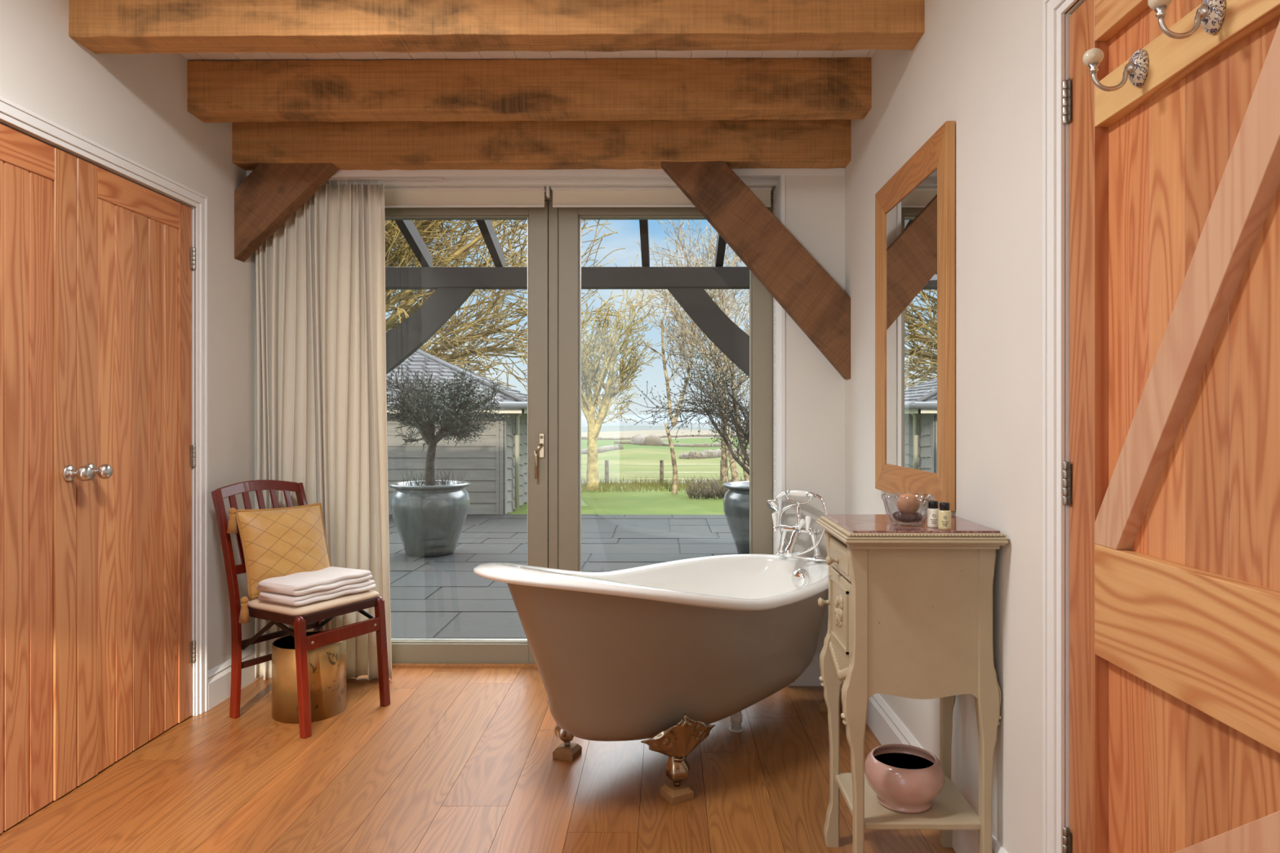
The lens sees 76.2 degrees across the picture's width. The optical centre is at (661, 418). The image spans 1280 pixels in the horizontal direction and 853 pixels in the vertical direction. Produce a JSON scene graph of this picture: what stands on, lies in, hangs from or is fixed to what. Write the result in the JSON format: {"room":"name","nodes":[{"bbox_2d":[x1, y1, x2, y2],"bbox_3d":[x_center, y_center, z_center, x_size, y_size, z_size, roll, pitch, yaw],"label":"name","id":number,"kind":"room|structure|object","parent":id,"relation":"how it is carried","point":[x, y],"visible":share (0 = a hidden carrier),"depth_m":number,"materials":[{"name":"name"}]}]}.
{"room":"bathroom","nodes":[
{"label":"bathroom","id":0,"kind":"room"},
{"bbox_2d":[0,0,257,671],"bbox_3d":[-1.926,-0.280,0.702,0.140,2.900,6.580,0,0,0],"label":"wall","id":1,"kind":"structure","parent":0,"point":[134,106],"depth_m":3.16,"materials":[{"name":"paint"}]},
{"bbox_2d":[0,95,208,715],"bbox_3d":[-1.884,0.139,2.576,0.122,2.062,1.392,0,0,0],"label":"trim","id":2,"kind":"structure","parent":1,"relation":"attached to","point":[18,117],"depth_m":3.21,"materials":[{"name":"paint"}]},
{"bbox_2d":[208,646,263,710],"bbox_3d":[-1.828,1.097,3.543,0.022,0.145,0.535,0,0,0],"label":"baseboard","id":3,"kind":"structure","parent":1,"relation":"attached to","point":[219,677],"depth_m":3.40,"materials":[{"name":"paint"}]},
{"bbox_2d":[0,667,955,852],"bbox_3d":[-0.587,1.200,0.633,3.818,0.060,6.460,0,0,0],"label":"floor","id":4,"kind":"structure","parent":0,"point":[459,760],"depth_m":2.59,"materials":[{"name":"brown wood"}]},
{"bbox_2d":[0,123,195,833],"bbox_3d":[-2.064,0.080,2.577,0.562,2.220,1.470,0,0,0],"label":"double door","id":5,"kind":"structure","parent":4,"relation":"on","point":[98,454],"depth_m":2.62,"materials":[{"name":"brown wood"}]},
{"bbox_2d":[211,480,390,738],"bbox_3d":[-1.458,0.714,3.296,0.574,0.914,0.410,0,0,28],"label":"dining chair","id":6,"kind":"object","parent":4,"relation":"on","point":[304,618],"visible":0.82,"depth_m":3.19,"materials":[{"name":"brown wood"}]},
{"bbox_2d":[226,502,331,623],"bbox_3d":[-1.533,0.564,3.307,0.155,0.432,0.400,0,0,38],"label":"cushion","id":7,"kind":"object","parent":6,"relation":"on","point":[278,542],"visible":0.85,"depth_m":3.25,"materials":[{"name":"gold fabric"}]},
{"bbox_2d":[257,579,376,605],"bbox_3d":[-1.360,0.679,3.240,0.236,0.038,0.377,0,0,30],"label":"folded towel","id":8,"kind":"object","parent":6,"relation":"on","point":[291,600],"visible":0.6,"depth_m":3.12,"materials":[{"name":"white fabric"}]},
{"bbox_2d":[256,566,373,595],"bbox_3d":[-1.371,0.640,3.237,0.241,0.044,0.363,0,0,28],"label":"folded towel","id":9,"kind":"object","parent":8,"relation":"on","point":[300,584],"visible":1,"depth_m":3.16,"materials":[{"name":"white fabric"}]},
{"bbox_2d":[271,631,346,724],"bbox_3d":[-1.410,1.027,3.271,0.275,0.286,0.275,0,0,0],"label":"waste bin","id":10,"kind":"object","parent":4,"relation":"on","point":[326,664],"visible":0.66,"depth_m":3.16,"materials":[{"name":"gold metal"}]},
{"bbox_2d":[472,554,841,804],"bbox_3d":[0.063,0.795,2.925,0.778,0.750,1.694,0,0,39],"label":"bathtub","id":11,"kind":"object","parent":4,"relation":"on","point":[663,653],"visible":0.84,"depth_m":2.50,"materials":[{"name":"white ceramic"}]},
{"bbox_2d":[765,489,827,561],"bbox_3d":[0.562,0.451,3.469,0.283,0.289,0.131,0,0,40],"label":"tap","id":12,"kind":"object","parent":11,"relation":"attached to","point":[773,504],"visible":0.95,"depth_m":3.47,"materials":[{"name":"silver metal"}]},
{"bbox_2d":[815,514,1008,852],"bbox_3d":[0.620,0.718,2.094,0.393,0.905,0.380,0,0,0],"label":"base cabinet","id":13,"kind":"object","parent":4,"relation":"on","point":[910,608],"visible":0.99,"depth_m":1.95,"materials":[{"name":"beige paint"}]},
{"bbox_2d":[864,743,944,813],"bbox_3d":[0.614,0.914,2.071,0.196,0.116,0.196,0,0,0],"label":"pot","id":14,"kind":"object","parent":13,"relation":"on","point":[905,779],"visible":1,"depth_m":2.01,"materials":[{"name":"ceramic"}]},
{"bbox_2d":[880,493,934,526],"bbox_3d":[0.614,0.227,2.041,0.129,0.074,0.126,0,0,0],"label":"glass bowl","id":15,"kind":"object","parent":13,"relation":"on","point":[931,497],"visible":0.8,"depth_m":2.04,"materials":[{"name":"clear glass"}]},
{"bbox_2d":[892,511,903,520],"bbox_3d":[0.600,0.244,2.055,0.038,0.023,0.031,0,0,0],"label":"pebble","id":16,"kind":"object","parent":15,"relation":"in","point":[895,515],"visible":0.59,"depth_m":2.04,"materials":[{"name":"stone"}]},
{"bbox_2d":[899,513,915,522],"bbox_3d":[0.609,0.246,2.026,0.038,0.023,0.031,0,0,0],"label":"pebble","id":17,"kind":"object","parent":15,"relation":"in","point":[905,517],"visible":1,"depth_m":2.02,"materials":[{"name":"brown stone"}]},
{"bbox_2d":[896,493,919,514],"bbox_3d":[0.616,0.213,2.041,0.056,0.053,0.040,0,0,0],"label":"soap","id":18,"kind":"object","parent":15,"relation":"in","point":[906,503],"visible":0.94,"depth_m":2.03,"materials":[{"name":"orange wax"}]},
{"bbox_2d":[912,511,921,520],"bbox_3d":[0.633,0.245,2.047,0.038,0.023,0.031,0,0,0],"label":"pebble","id":19,"kind":"object","parent":15,"relation":"in","point":[917,516],"visible":0.57,"depth_m":2.03,"materials":[{"name":"stone"}]},
{"bbox_2d":[835,773,980,830],"bbox_3d":[0.626,0.981,2.103,0.305,0.018,0.282,0,0,0],"label":"shelf","id":20,"kind":"object","parent":13,"relation":"attached to","point":[949,811],"depth_m":2.01,"materials":[{"name":"beige paint"}]},
{"bbox_2d":[926,500,939,528],"bbox_3d":[0.664,0.233,1.996,0.030,0.064,0.031,0,0,0],"label":"toiletry bottle","id":21,"kind":"object","parent":13,"relation":"on","point":[933,508],"visible":0.99,"depth_m":1.99,"materials":[{"name":"beige plastic"}]},
{"bbox_2d":[937,502,951,529],"bbox_3d":[0.678,0.233,1.958,0.030,0.064,0.031,0,0,0],"label":"toiletry bottle","id":22,"kind":"object","parent":13,"relation":"on","point":[944,513],"visible":1,"depth_m":1.95,"materials":[{"name":"beige plastic"}]},
{"bbox_2d":[179,48,875,60],"bbox_3d":[-0.447,-1.426,0.513,3.100,0.060,6.220,0,0,0],"label":"ceiling","id":23,"kind":"structure","parent":0,"point":[485,55],"depth_m":3.14,"materials":[{"name":"paint"}]},
{"bbox_2d":[68,0,924,53],"bbox_3d":[-0.507,-1.297,2.593,2.715,0.218,0.124,0,0,0],"label":"ceiling beam","id":24,"kind":"structure","parent":23,"relation":"attached to","point":[101,26],"depth_m":2.54,"materials":[{"name":"brown wood"}]},
{"bbox_2d":[186,57,871,122],"bbox_3d":[-0.503,-1.295,3.218,2.715,0.207,0.124,0,0,0],"label":"ceiling beam","id":25,"kind":"structure","parent":23,"relation":"attached to","point":[806,88],"depth_m":3.16,"materials":[{"name":"brown wood"}]},
{"bbox_2d":[785,175,844,651],"bbox_3d":[-0.505,-0.280,3.793,2.665,2.900,0.380,0,0,0],"label":"wall","id":26,"kind":"structure","parent":0,"point":[815,205],"depth_m":3.60,"materials":[{"name":"paint"}]},
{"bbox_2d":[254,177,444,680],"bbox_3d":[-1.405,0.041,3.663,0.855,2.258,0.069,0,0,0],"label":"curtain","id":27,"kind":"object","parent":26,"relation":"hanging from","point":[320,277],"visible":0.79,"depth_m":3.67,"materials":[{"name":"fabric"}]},
{"bbox_2d":[391,662,537,667],"bbox_3d":[-0.522,1.164,3.852,2.150,0.012,0.027,0,0,0],"label":"trim","id":28,"kind":"structure","parent":26,"relation":"attached to","point":[393,664],"depth_m":3.84,"materials":[{"name":"brown wood"}]},
{"bbox_2d":[384,186,546,207],"bbox_3d":[-1.060,-1.039,3.800,1.035,0.106,0.052,0,0,0],"label":"roller blind","id":29,"kind":"object","parent":26,"relation":"attached to","point":[394,196],"visible":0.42,"depth_m":3.80,"materials":[{"name":"fabric"}]},
{"bbox_2d":[231,119,851,170],"bbox_3d":[-0.501,-1.191,3.545,2.715,0.190,0.117,0,0,0],"label":"ceiling beam","id":30,"kind":"structure","parent":26,"relation":"attached to","point":[376,145],"depth_m":3.49,"materials":[{"name":"brown wood"}]},
{"bbox_2d":[234,163,338,262],"bbox_3d":[-1.629,-0.895,3.552,0.424,0.414,0.085,0,0,0],"label":"brace","id":31,"kind":"object","parent":30,"relation":"attached to","point":[271,193],"visible":1,"depth_m":3.51,"materials":[{"name":"brown wood"}]},
{"bbox_2d":[661,160,850,379],"bbox_3d":[0.403,-0.639,3.530,0.816,0.935,0.085,0,0,0],"label":"brace","id":32,"kind":"object","parent":30,"relation":"attached to","point":[807,293],"visible":1,"depth_m":3.49,"materials":[{"name":"brown wood"}]},
{"bbox_2d":[246,168,844,555],"bbox_3d":[-0.515,0.030,3.730,2.645,2.280,0.266,0,0,0],"label":"trim","id":33,"kind":"structure","parent":26,"relation":"attached to","point":[774,177],"depth_m":3.62,"materials":[{"name":"paint"}]},
{"bbox_2d":[384,187,773,663],"bbox_3d":[-0.517,0.035,3.894,2.160,2.270,0.138,0,0,0],"label":"door","id":34,"kind":"structure","parent":26,"relation":"in","point":[553,233],"depth_m":3.87,"materials":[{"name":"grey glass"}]},
{"bbox_2d":[546,186,775,555],"bbox_3d":[-0.005,-0.054,3.787,1.056,2.076,0.067,0,0,0],"label":"roller blind","id":35,"kind":"object","parent":26,"relation":"attached to","point":[562,196],"visible":0.62,"depth_m":3.80,"materials":[{"name":"fabric"}]},
{"bbox_2d":[788,651,822,686],"bbox_3d":[0.672,1.097,3.585,0.269,0.145,0.022,0,0,0],"label":"baseboard","id":36,"kind":"structure","parent":26,"relation":"attached to","point":[810,677],"depth_m":3.57,"materials":[{"name":"paint"}]},
{"bbox_2d":[844,0,1042,852],"bbox_3d":[0.894,-0.280,0.686,0.140,2.900,6.580,0,0,0],"label":"wall","id":37,"kind":"structure","parent":0,"point":[975,64],"depth_m":2.05,"materials":[{"name":"paint"}]},
{"bbox_2d":[875,120,955,511],"bbox_3d":[0.797,-0.284,2.626,0.025,1.081,0.738,0,0,0],"label":"wall mirror","id":38,"kind":"object","parent":37,"relation":"attached to","point":[915,208],"visible":0.92,"depth_m":2.54,"materials":[{"name":"brown wood"}]},
{"bbox_2d":[885,168,937,473],"bbox_3d":[0.798,-0.284,2.626,0.004,0.897,0.554,0,0,0],"label":"mirror glass","id":39,"kind":"object","parent":38,"relation":"on","point":[911,216],"depth_m":2.60,"materials":[{"name":"silver mirror"}]},
{"bbox_2d":[840,684,1007,852],"bbox_3d":[0.801,1.097,2.655,0.022,0.145,1.880,0,0,0],"label":"baseboard","id":40,"kind":"structure","parent":37,"relation":"attached to","point":[886,726],"depth_m":2.77,"materials":[{"name":"paint"}]},
{"bbox_2d":[1042,0,1085,852],"bbox_3d":[0.860,0.146,1.212,0.133,2.047,0.991,0,0,0],"label":"trim","id":41,"kind":"structure","parent":37,"relation":"attached to","point":[1056,14],"depth_m":1.67,"materials":[{"name":"paint"}]},
{"bbox_2d":[1062,0,1279,852],"bbox_3d":[0.848,0.175,1.218,0.059,1.977,0.880,0,0,-1],"label":"door","id":42,"kind":"structure","parent":37,"relation":"in","point":[1171,475],"depth_m":1.34,"materials":[{"name":"brown wood"}]},
{"bbox_2d":[1082,48,1148,91],"bbox_3d":[0.774,-0.599,1.401,0.100,0.073,0.040,0,0,0],"label":"coat hook","id":43,"kind":"object","parent":42,"relation":"attached to","point":[1137,68],"visible":1,"depth_m":1.39,"materials":[{"name":"silver metal"}]},
{"bbox_2d":[1147,0,1226,39],"bbox_3d":[0.775,-0.602,1.214,0.100,0.073,0.040,0,0,0],"label":"coat hook","id":44,"kind":"object","parent":42,"relation":"attached to","point":[1211,14],"visible":1,"depth_m":1.21,"materials":[{"name":"silver metal"}]},
{"label":"outside","id":45,"kind":"structure","parent":0,"visible":0},
{"bbox_2d":[581,413,749,422],"bbox_3d":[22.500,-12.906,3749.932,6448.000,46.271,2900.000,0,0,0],"label":"hills","id":46,"kind":"structure","parent":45,"point":[634,417],"depth_m":3344.09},
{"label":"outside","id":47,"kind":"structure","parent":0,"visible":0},
{"bbox_2d":[581,426,748,432],"bbox_3d":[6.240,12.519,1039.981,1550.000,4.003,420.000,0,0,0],"label":"field","id":48,"kind":"structure","parent":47,"point":[603,428],"depth_m":989.96,"materials":[{"name":"plant"}]},
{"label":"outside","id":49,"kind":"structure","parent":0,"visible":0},
{"bbox_2d":[581,420,745,428],"bbox_3d":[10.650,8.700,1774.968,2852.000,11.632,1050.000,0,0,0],"label":"fields","id":50,"kind":"structure","parent":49,"point":[584,423],"depth_m":1630.38,"materials":[{"name":"green plant"}]},
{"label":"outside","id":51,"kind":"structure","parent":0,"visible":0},
{"bbox_2d":[581,448,749,480],"bbox_3d":[0.366,2.886,60.999,130.200,3.189,88.000,0,0,0],"label":"field","id":52,"kind":"structure","parent":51,"point":[637,460],"depth_m":37.95,"materials":[{"name":"green plant"}]},
{"bbox_2d":[385,219,635,391],"bbox_3d":[-6.458,-5.279,17.801,12.548,13.892,10.623,0,0,-31],"label":"spreading tree","id":53,"kind":"object","parent":52,"relation":"on","point":[402,254],"visible":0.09,"depth_m":17.56,"materials":[{"name":"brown plant"}]},
{"bbox_2d":[581,444,623,453],"bbox_3d":[-6.530,3.358,85.046,4.309,1.281,14.536,0,0,0],"label":"hedgerow","id":54,"kind":"object","parent":52,"relation":"on","point":[606,448],"visible":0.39,"depth_m":82.92,"materials":[{"name":"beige plant"}]},
{"bbox_2d":[678,448,749,458],"bbox_3d":[4.843,2.730,59.649,3.474,1.264,11.459,0,0,27],"label":"hedgerow","id":55,"kind":"object","parent":52,"relation":"on","point":[705,454],"visible":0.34,"depth_m":56.08,"materials":[{"name":"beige plant"}]},
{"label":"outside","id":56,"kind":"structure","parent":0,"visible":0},
{"bbox_2d":[493,483,724,515],"bbox_3d":[0.083,1.292,13.750,28.000,0.099,6.500,0,0,0],"label":"lawn","id":57,"kind":"structure","parent":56,"point":[652,502],"depth_m":12.06,"materials":[{"name":"green plant"}]},
{"bbox_2d":[386,349,527,514],"bbox_3d":[-4.218,0.083,11.538,5.225,2.335,2.775,0,0,0],"label":"garden shed","id":58,"kind":"object","parent":57,"relation":"on","point":[495,466],"visible":0.31,"depth_m":10.54,"materials":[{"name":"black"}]},
{"bbox_2d":[518,254,667,490],"bbox_3d":[-1.132,-0.789,13.985,2.856,4.142,2.318,0,0,-30],"label":"bare tree","id":59,"kind":"object","parent":57,"relation":"on","point":[594,425],"visible":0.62,"depth_m":14.21,"materials":[{"name":"yellow plant"}]},
{"bbox_2d":[604,460,608,484],"bbox_3d":[-1.050,1.105,15.607,0.080,0.630,0.084,0,0,0],"label":"fence post","id":60,"kind":"object","parent":57,"relation":"on","point":[606,462],"visible":0.66,"depth_m":15.57,"materials":[{"name":"wood"}]},
{"bbox_2d":[581,471,743,472],"bbox_3d":[0.094,1.010,15.600,12.000,0.288,0.008,0,0,0],"label":"wire","id":61,"kind":"object","parent":60,"relation":"attached to","point":[581,472],"visible":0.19,"depth_m":15.60,"materials":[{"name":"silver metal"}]},
{"bbox_2d":[659,460,663,485],"bbox_3d":[0.000,1.105,15.600,0.080,0.630,0.084,0,0,0],"label":"fence post","id":62,"kind":"object","parent":57,"relation":"on","point":[661,462],"visible":0.66,"depth_m":15.57,"materials":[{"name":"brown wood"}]},
{"bbox_2d":[581,475,749,492],"bbox_3d":[-0.115,1.177,15.052,4.500,0.254,2.296,0,0,0],"label":"grass","id":63,"kind":"structure","parent":57,"relation":"on","point":[635,484],"depth_m":14.70,"materials":[{"name":"green plant"}]},
{"bbox_2d":[610,219,749,496],"bbox_3d":[0.754,-1.351,13.109,2.978,5.274,2.124,0,0,-13],"label":"bare tree","id":64,"kind":"object","parent":57,"relation":"on","point":[724,452],"visible":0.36,"depth_m":13.16,"materials":[{"name":"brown plant"}]},
{"bbox_2d":[615,219,749,481],"bbox_3d":[0.834,-1.071,13.203,2.697,4.720,3.417,0,0,6],"label":"bare tree","id":65,"kind":"object","parent":57,"relation":"on","point":[733,467],"visible":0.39,"depth_m":12.88,"materials":[{"name":"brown plant"}]},
{"bbox_2d":[633,288,731,493],"bbox_3d":[0.349,-0.580,13.493,1.547,3.726,0.883,0,0,30],"label":"bare tree","id":66,"kind":"object","parent":57,"relation":"on","point":[674,490],"visible":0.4,"depth_m":13.54,"materials":[{"name":"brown plant"}]},
{"bbox_2d":[640,219,749,480],"bbox_3d":[0.806,-1.250,14.986,2.428,5.075,3.045,0,0,0],"label":"bare tree","id":67,"kind":"object","parent":57,"relation":"on","point":[745,474],"visible":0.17,"depth_m":14.64,"materials":[{"name":"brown plant"}]},
{"bbox_2d":[680,475,749,499],"bbox_3d":[1.066,1.093,13.090,1.543,0.344,1.166,0,0,0],"label":"hedge","id":68,"kind":"object","parent":57,"relation":"on","point":[710,492],"visible":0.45,"depth_m":12.92,"materials":[{"name":"green plant"}]},
{"bbox_2d":[720,460,722,481],"bbox_3d":[1.154,1.105,15.593,0.080,0.630,0.084,0,0,0],"label":"fence post","id":69,"kind":"object","parent":57,"relation":"on","point":[720,460],"visible":0.25,"depth_m":15.56,"materials":[{"name":"brown wood"}]},
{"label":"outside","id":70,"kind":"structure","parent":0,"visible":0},
{"bbox_2d":[581,443,749,451],"bbox_3d":[1.065,6.065,177.497,310.000,4.518,145.000,0,0,0],"label":"pasture","id":71,"kind":"structure","parent":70,"point":[584,446],"depth_m":195.99,"materials":[{"name":"green plant"}]},
{"bbox_2d":[613,440,720,447],"bbox_3d":[2.523,7.832,244.992,36.178,2.533,40.964,0,0,0],"label":"hedgerow","id":72,"kind":"object","parent":71,"relation":"on","point":[617,442],"visible":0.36,"depth_m":229.58,"materials":[{"name":"green plant"}]},
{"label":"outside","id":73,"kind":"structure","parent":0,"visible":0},
{"bbox_2d":[388,514,737,639],"bbox_3d":[0.038,1.249,7.230,19.936,0.042,6.524,0,0,0],"label":"patio","id":74,"kind":"structure","parent":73,"point":[491,612],"depth_m":7.17,"materials":[{"name":"stone"}]},
{"bbox_2d":[388,480,471,557],"bbox_3d":[-2.115,0.906,7.463,0.720,0.648,0.720,0,0,0],"label":"pot","id":75,"kind":"object","parent":74,"relation":"on","point":[429,521],"visible":0.91,"depth_m":7.21,"materials":[{"name":"ceramic"}]},
{"bbox_2d":[399,468,466,485],"bbox_3d":[-2.135,0.541,7.464,0.529,0.162,0.554,0,0,42],"label":"heather","id":76,"kind":"object","parent":75,"relation":"on","point":[424,480],"visible":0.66,"depth_m":7.46,"materials":[{"name":"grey plant"}]},
{"bbox_2d":[386,357,508,485],"bbox_3d":[-2.066,0.014,7.486,1.190,1.216,1.181,0,0,-28],"label":"tree","id":77,"kind":"object","parent":75,"relation":"on","point":[455,415],"visible":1,"depth_m":7.41,"materials":[{"name":"green plant"}]},
{"bbox_2d":[385,219,749,376],"bbox_3d":[-0.470,-0.335,5.058,7.400,3.130,2.130,0,0,0],"label":"pergola","id":78,"kind":"object","parent":74,"relation":"on","point":[453,286],"visible":0.2,"depth_m":6.01,"materials":[{"name":"grey wood"}]},
{"bbox_2d":[722,480,749,554],"bbox_3d":[0.904,0.906,7.345,0.720,0.648,0.720,0,0,0],"label":"pot","id":79,"kind":"object","parent":74,"relation":"on","point":[736,499],"visible":0.29,"depth_m":7.15,"materials":[{"name":"ceramic"}]},
{"bbox_2d":[622,318,749,475],"bbox_3d":[0.796,-0.208,7.360,1.939,1.684,1.930,0,0,-31],"label":"tree","id":80,"kind":"object","parent":79,"relation":"in","point":[732,415],"visible":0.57,"depth_m":7.38,"materials":[{"name":"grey plant"}]},
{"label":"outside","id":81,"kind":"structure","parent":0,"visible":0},
{"bbox_2d":[581,430,736,439],"bbox_3d":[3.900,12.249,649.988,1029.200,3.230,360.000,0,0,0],"label":"stubble field","id":82,"kind":"structure","parent":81,"point":[615,434],"depth_m":667.88,"materials":[{"name":"beige plant"}]},
{"bbox_2d":[581,433,736,439],"bbox_3d":[5.559,11.231,480.703,104.217,4.616,77.237,0,0,0],"label":"hedgerow","id":83,"kind":"object","parent":82,"relation":"on","point":[713,434],"visible":0.34,"depth_m":501.81,"materials":[{"name":"green plant"}]},
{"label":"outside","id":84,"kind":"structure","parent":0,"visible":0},
{"bbox_2d":[581,437,749,444],"bbox_3d":[2.160,9.833,359.994,582.800,4.609,220.000,0,0,0],"label":"pasture","id":85,"kind":"structure","parent":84,"point":[708,440],"depth_m":365.17,"materials":[{"name":"green plant"}]},
{"bbox_2d":[630,434,664,445],"bbox_3d":[-4.980,7.658,253.872,12.093,6.594,40.428,0,0,0],"label":"hedgerow","id":86,"kind":"object","parent":85,"relation":"on","point":[651,439],"visible":0.59,"depth_m":236.20,"materials":[{"name":"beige plant"}]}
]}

